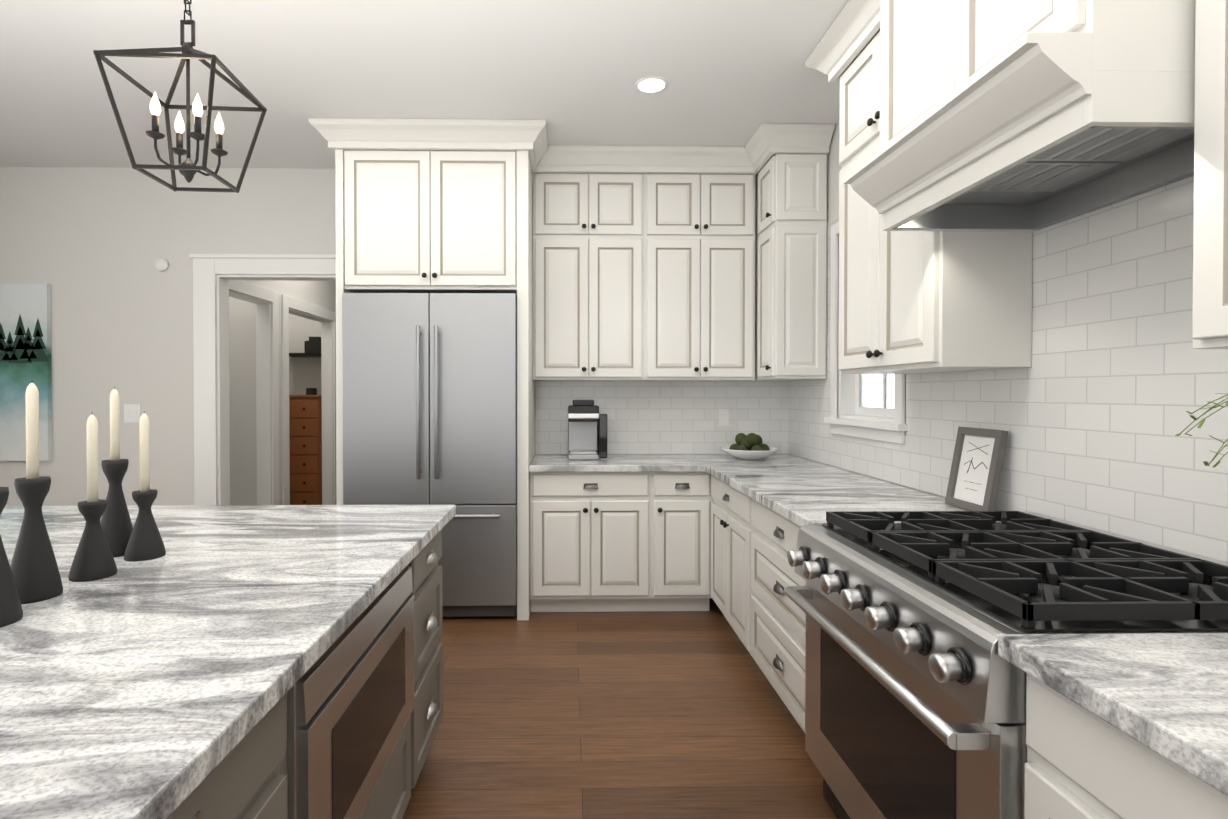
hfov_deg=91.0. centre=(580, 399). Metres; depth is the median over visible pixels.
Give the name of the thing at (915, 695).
range
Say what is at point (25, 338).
picture
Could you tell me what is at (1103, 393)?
wall
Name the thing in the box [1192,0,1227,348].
upper cabinet
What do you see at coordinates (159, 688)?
countertop
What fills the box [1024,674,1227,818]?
base cabinet
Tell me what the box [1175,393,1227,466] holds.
sprig
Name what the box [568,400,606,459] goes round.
coffee maker
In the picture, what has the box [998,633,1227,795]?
countertop
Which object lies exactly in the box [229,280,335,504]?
wall
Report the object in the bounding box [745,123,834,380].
cabinet tower
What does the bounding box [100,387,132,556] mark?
candle holder
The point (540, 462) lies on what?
countertop
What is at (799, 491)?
countertop
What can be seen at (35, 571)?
candle holder
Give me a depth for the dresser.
6.52 m
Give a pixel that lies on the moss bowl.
(750, 446)
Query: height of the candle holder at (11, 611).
0.456 m
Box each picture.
[0,284,51,460]
[945,426,1007,510]
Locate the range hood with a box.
[843,0,1195,231]
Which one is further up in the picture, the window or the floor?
the window
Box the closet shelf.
[289,337,320,356]
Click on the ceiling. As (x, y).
(731, 72)
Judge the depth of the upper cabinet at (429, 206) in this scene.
3.53 m
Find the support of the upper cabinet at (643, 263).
attached to the wall at (90, 245)
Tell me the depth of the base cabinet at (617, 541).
3.62 m
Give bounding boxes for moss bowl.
[720,433,779,459]
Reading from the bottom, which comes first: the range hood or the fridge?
the fridge
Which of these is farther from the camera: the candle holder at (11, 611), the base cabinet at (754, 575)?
the base cabinet at (754, 575)
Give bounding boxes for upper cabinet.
[340,142,527,309]
[533,169,648,380]
[649,169,755,380]
[805,0,1031,373]
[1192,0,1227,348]
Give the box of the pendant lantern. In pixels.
[93,0,266,192]
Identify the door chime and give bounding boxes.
[154,258,168,270]
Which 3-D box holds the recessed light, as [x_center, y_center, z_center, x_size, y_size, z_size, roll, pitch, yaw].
[0.358,-1.584,3.046,0.170,0.006,0.170,0,1,-1]
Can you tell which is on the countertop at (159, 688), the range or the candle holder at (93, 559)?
the candle holder at (93, 559)
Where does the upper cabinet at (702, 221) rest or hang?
attached to the wall at (90, 245)
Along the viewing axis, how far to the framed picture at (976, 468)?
2.19 m
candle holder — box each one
[0,487,22,627]
[10,383,62,603]
[68,412,117,581]
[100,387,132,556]
[124,411,165,561]
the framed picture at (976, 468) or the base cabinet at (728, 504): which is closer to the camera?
the framed picture at (976, 468)
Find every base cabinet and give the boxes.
[168,529,442,818]
[530,472,711,611]
[711,475,746,648]
[747,496,805,732]
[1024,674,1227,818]
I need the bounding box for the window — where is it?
[824,222,907,443]
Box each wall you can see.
[0,167,787,505]
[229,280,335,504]
[788,122,1227,561]
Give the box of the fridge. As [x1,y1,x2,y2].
[342,293,516,616]
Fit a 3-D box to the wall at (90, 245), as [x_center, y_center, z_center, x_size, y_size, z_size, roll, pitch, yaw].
[-1.557,-0.148,4.255,6.350,2.900,0.126,0,1,-1]
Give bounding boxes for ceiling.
[0,0,879,170]
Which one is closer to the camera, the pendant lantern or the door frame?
the pendant lantern
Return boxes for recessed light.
[635,76,667,93]
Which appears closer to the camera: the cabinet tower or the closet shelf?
the cabinet tower
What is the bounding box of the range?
[785,511,1227,818]
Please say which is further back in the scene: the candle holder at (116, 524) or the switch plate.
the switch plate
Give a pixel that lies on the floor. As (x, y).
(629, 715)
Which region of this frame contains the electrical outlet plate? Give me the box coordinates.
[718,409,728,425]
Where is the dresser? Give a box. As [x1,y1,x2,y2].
[289,388,321,504]
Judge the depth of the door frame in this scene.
4.13 m
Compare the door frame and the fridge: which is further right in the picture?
the fridge
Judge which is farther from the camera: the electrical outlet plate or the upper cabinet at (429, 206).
the electrical outlet plate
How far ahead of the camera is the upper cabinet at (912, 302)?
2.22 m
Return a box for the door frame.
[189,254,336,504]
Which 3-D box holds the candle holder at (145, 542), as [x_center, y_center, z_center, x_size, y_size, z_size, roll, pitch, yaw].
[-1.137,0.221,1.573,0.090,0.382,0.090,0,1,-1]
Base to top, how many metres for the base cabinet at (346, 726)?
0.875 m
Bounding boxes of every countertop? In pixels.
[0,505,455,818]
[529,454,696,471]
[685,454,1001,526]
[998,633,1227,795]
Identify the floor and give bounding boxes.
[402,598,836,818]
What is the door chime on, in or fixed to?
attached to the wall at (90, 245)
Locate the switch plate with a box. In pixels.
[124,404,140,422]

